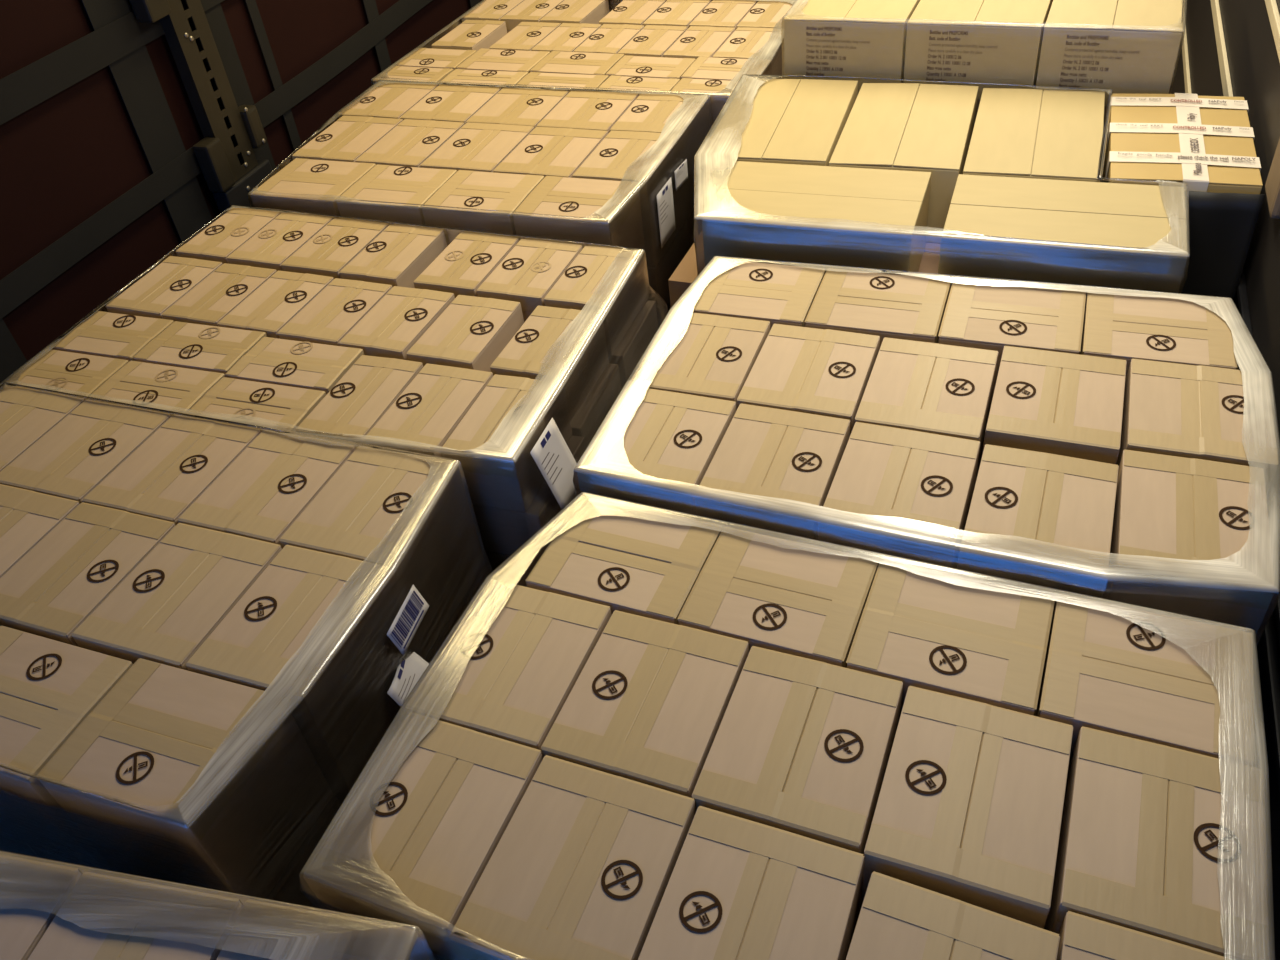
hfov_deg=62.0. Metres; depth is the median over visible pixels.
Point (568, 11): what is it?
carton
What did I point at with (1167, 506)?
carton
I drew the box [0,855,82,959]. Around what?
carton
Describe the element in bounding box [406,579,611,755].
carton
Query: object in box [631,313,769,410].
carton
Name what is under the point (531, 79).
carton
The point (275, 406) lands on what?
carton
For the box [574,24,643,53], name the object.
carton
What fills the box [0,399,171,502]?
carton
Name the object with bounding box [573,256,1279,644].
film
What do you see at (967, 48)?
carton
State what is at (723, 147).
film
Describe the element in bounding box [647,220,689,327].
carton
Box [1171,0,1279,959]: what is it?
wall
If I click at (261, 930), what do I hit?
carton
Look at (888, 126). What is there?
carton
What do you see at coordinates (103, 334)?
carton
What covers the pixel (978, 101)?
stack
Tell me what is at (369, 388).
carton
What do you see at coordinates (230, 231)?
carton
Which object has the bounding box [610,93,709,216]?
carton
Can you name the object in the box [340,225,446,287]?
carton
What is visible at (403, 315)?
carton
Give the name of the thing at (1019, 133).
carton
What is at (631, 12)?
carton
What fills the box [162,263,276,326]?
carton
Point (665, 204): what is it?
film
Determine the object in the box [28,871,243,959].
carton
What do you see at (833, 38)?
carton
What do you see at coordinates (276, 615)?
carton
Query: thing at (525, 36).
carton
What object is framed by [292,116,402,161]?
carton
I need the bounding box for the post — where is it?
[129,0,271,212]
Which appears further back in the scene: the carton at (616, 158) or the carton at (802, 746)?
the carton at (616, 158)
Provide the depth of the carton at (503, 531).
2.27 m
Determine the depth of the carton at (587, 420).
2.52 m
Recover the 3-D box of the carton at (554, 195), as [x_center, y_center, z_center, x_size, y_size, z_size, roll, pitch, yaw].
[-0.166,-0.684,3.077,0.290,0.287,0.240,9,44,18]
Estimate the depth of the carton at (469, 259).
2.75 m
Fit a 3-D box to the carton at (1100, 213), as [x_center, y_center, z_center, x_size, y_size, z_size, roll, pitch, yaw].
[1.027,-0.561,2.623,0.532,0.222,0.336,9,44,18]
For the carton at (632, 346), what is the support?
on the carton
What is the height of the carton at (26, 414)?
0.287 m
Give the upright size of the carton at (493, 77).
0.146 m
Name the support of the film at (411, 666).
attached to the stack at (1, 837)
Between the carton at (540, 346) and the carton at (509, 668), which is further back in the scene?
the carton at (540, 346)
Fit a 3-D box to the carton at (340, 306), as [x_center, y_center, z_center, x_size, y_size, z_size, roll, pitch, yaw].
[-0.748,-0.374,2.692,0.174,0.145,0.261,10,44,19]
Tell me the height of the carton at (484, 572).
0.283 m
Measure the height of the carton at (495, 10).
0.145 m
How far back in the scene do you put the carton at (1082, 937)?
1.31 m
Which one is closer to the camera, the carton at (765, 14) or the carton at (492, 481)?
the carton at (492, 481)
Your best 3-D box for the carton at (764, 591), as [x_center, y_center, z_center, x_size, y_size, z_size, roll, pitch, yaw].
[0.251,0.291,1.906,0.284,0.287,0.237,12,44,21]
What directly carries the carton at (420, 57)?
on the stack
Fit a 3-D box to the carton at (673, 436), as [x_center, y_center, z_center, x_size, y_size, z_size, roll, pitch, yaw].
[0.051,0.016,2.225,0.238,0.286,0.287,10,44,19]
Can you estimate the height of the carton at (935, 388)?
0.286 m
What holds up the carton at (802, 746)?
on the stack
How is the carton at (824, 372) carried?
on the stack
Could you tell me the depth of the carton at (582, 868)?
1.46 m
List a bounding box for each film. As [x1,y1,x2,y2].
[0,205,667,528]
[0,382,493,890]
[0,850,435,959]
[248,80,711,308]
[299,492,1274,959]
[371,0,796,92]
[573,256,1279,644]
[693,74,1189,292]
[781,0,1186,93]
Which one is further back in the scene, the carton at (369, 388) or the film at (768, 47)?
the film at (768, 47)
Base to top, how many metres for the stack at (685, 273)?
0.658 m
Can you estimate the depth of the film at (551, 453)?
2.27 m
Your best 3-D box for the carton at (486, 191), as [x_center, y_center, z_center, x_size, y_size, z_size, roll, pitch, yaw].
[-0.439,-0.728,3.167,0.284,0.287,0.240,9,44,18]
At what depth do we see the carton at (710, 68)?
3.61 m
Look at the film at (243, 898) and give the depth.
1.44 m
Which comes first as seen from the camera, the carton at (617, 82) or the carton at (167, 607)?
the carton at (167, 607)
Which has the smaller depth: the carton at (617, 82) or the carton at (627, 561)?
the carton at (627, 561)
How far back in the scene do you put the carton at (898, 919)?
1.35 m
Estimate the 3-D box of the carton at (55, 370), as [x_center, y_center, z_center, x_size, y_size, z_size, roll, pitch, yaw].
[-1.368,-0.202,2.588,0.255,0.145,0.163,9,44,18]
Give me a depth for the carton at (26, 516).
2.09 m
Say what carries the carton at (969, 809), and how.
on the stack
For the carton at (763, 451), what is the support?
on the stack
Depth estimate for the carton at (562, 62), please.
3.78 m
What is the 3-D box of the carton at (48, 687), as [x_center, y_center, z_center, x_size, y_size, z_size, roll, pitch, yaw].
[-1.015,0.461,1.840,0.298,0.287,0.238,10,44,19]
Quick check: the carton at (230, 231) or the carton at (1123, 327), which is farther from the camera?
the carton at (230, 231)
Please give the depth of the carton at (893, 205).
2.69 m
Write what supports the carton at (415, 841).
on the stack
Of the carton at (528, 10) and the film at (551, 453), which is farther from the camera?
the carton at (528, 10)
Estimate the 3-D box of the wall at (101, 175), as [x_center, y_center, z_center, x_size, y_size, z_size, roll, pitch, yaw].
[-1.370,-1.261,3.095,0.057,2.800,8.800,9,44,18]
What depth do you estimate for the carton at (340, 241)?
2.89 m
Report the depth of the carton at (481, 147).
3.31 m
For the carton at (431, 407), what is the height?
0.144 m
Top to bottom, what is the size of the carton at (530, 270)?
0.144 m
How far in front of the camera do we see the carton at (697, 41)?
3.82 m
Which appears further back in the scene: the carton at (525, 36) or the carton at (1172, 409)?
the carton at (525, 36)
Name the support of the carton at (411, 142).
on the stack
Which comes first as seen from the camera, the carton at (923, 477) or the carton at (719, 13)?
the carton at (923, 477)
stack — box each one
[0,837,112,870]
[668,230,940,306]
[858,93,1106,129]
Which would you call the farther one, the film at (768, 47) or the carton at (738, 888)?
the film at (768, 47)
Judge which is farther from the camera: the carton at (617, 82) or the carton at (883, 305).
the carton at (617, 82)
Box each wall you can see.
[0,0,622,381]
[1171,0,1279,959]
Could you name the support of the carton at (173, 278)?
on the stack
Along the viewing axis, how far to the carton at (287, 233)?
2.95 m
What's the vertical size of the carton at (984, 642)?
0.287 m
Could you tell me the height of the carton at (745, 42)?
0.145 m
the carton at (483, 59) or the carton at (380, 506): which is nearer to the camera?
the carton at (380, 506)
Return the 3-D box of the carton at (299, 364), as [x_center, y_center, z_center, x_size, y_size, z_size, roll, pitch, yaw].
[-0.799,-0.224,2.527,0.280,0.146,0.160,9,44,18]
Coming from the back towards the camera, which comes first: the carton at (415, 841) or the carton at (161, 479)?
the carton at (161, 479)
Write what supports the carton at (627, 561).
on the stack
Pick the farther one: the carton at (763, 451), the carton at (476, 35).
the carton at (476, 35)
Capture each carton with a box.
[0,385,84,471]
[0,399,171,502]
[0,484,79,577]
[0,502,175,646]
[0,626,132,869]
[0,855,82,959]
[5,349,128,396]
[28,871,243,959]
[36,658,332,898]
[50,311,173,360]
[72,523,281,670]
[82,414,260,524]
[89,361,225,412]
[106,256,222,318]
[133,321,266,373]
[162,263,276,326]
[176,207,280,263]
[178,430,355,546]
[186,545,426,793]
[187,377,325,431]
[216,899,429,959]
[218,271,333,338]
[225,337,363,394]
[227,213,332,270]
[250,158,375,215]
[277,278,392,345]
[279,445,484,655]
[281,218,388,278]
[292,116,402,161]
[296,355,423,442]
[303,712,542,959]
[335,164,456,225]
[338,82,437,118]
[339,286,454,359]
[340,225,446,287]
[355,119,464,167]
[363,363,492,456]
[372,66,452,85]
[394,48,476,70]
[400,85,501,123]
[406,295,523,371]
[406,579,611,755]
[413,232,518,297]
[421,122,534,171]
[421,170,543,243]
[426,565,490,662]
[432,20,506,50]
[440,69,527,87]
[440,374,571,511]
[449,755,695,959]
[456,48,549,72]
[461,0,523,21]
[466,88,568,127]
[473,435,585,554]
[477,239,582,321]
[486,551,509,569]
[489,22,560,50]
[490,305,608,421]
[493,127,607,177]
[501,0,563,32]
[512,176,645,267]
[515,72,608,91]
[525,495,722,624]
[530,51,624,74]
[532,23,601,51]
[537,91,638,133]
[540,0,609,23]
[541,610,748,797]
[544,246,647,354]
[570,364,621,447]
[573,131,686,267]
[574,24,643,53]
[577,388,735,514]
[597,75,679,94]
[599,0,666,24]
[605,55,695,79]
[608,300,657,387]
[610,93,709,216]
[618,25,687,56]
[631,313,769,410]
[638,806,863,959]
[643,0,710,27]
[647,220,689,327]
[663,26,734,58]
[669,78,743,124]
[677,527,878,667]
[681,57,770,80]
[687,208,693,247]
[689,0,756,29]
[692,646,902,853]
[693,258,825,329]
[695,403,849,539]
[701,79,857,212]
[702,161,930,274]
[713,27,781,78]
[737,0,794,28]
[737,324,879,434]
[784,0,919,92]
[804,268,950,349]
[818,422,979,568]
[829,83,978,242]
[846,560,1054,715]
[846,871,1059,959]
[854,337,997,491]
[860,686,1072,928]
[903,0,1052,99]
[937,174,1187,300]
[937,278,1085,407]
[957,444,1118,620]
[963,88,1104,181]
[981,346,1126,463]
[1035,0,1184,105]
[1035,593,1253,769]
[1044,726,1269,959]
[1057,911,1232,959]
[1080,293,1236,381]
[1102,93,1262,193]
[1102,449,1274,634]
[1116,359,1278,495]
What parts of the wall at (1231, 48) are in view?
rub rail, rub rail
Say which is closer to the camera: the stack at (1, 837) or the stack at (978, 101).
the stack at (1, 837)
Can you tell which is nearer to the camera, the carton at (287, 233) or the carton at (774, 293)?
the carton at (774, 293)
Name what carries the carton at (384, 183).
on the stack
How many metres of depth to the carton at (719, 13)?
4.03 m
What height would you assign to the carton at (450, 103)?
0.287 m
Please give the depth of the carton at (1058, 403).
2.08 m
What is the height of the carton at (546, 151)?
0.287 m
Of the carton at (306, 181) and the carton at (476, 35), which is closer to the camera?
the carton at (306, 181)
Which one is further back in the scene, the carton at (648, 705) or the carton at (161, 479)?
the carton at (161, 479)
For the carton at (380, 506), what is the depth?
2.05 m
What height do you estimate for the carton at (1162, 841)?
0.287 m
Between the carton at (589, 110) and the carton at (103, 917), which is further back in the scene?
the carton at (589, 110)
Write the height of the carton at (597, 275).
0.145 m
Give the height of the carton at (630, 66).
0.144 m
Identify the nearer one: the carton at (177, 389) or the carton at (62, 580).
the carton at (62, 580)
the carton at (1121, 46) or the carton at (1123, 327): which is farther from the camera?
the carton at (1121, 46)
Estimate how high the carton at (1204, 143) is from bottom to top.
0.214 m
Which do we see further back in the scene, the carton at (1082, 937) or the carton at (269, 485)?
the carton at (269, 485)
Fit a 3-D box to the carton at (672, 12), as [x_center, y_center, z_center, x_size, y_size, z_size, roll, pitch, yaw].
[0.152,-1.753,4.148,0.178,0.145,0.285,11,44,20]
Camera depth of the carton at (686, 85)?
3.49 m
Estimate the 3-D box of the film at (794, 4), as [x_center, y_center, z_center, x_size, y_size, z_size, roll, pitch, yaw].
[1.112,-1.118,3.609,1.138,1.027,0.568,11,44,20]
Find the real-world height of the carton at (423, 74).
0.146 m
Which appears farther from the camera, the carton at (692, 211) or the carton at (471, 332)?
the carton at (692, 211)
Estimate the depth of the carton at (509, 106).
3.52 m
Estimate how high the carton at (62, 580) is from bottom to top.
0.287 m
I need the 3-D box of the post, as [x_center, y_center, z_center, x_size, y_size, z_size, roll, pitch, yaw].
[-1.306,-1.260,3.123,0.070,2.750,0.290,9,44,18]
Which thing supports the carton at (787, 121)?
on the stack at (685, 273)
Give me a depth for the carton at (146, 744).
1.66 m
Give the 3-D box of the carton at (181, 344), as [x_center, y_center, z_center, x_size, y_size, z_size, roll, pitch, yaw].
[-1.060,-0.275,2.625,0.276,0.146,0.164,9,44,18]
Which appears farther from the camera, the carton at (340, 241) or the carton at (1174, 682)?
the carton at (340, 241)
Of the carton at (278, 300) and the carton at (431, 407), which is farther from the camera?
the carton at (278, 300)
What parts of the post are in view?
slotted plate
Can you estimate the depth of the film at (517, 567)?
1.77 m
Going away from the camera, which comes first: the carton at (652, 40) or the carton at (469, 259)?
the carton at (469, 259)
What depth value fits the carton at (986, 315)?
2.31 m
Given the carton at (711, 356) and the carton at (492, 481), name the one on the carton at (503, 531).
the carton at (492, 481)
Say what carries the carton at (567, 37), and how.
on the stack
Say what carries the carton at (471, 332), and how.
on the stack
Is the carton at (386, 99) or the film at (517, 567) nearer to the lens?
the film at (517, 567)

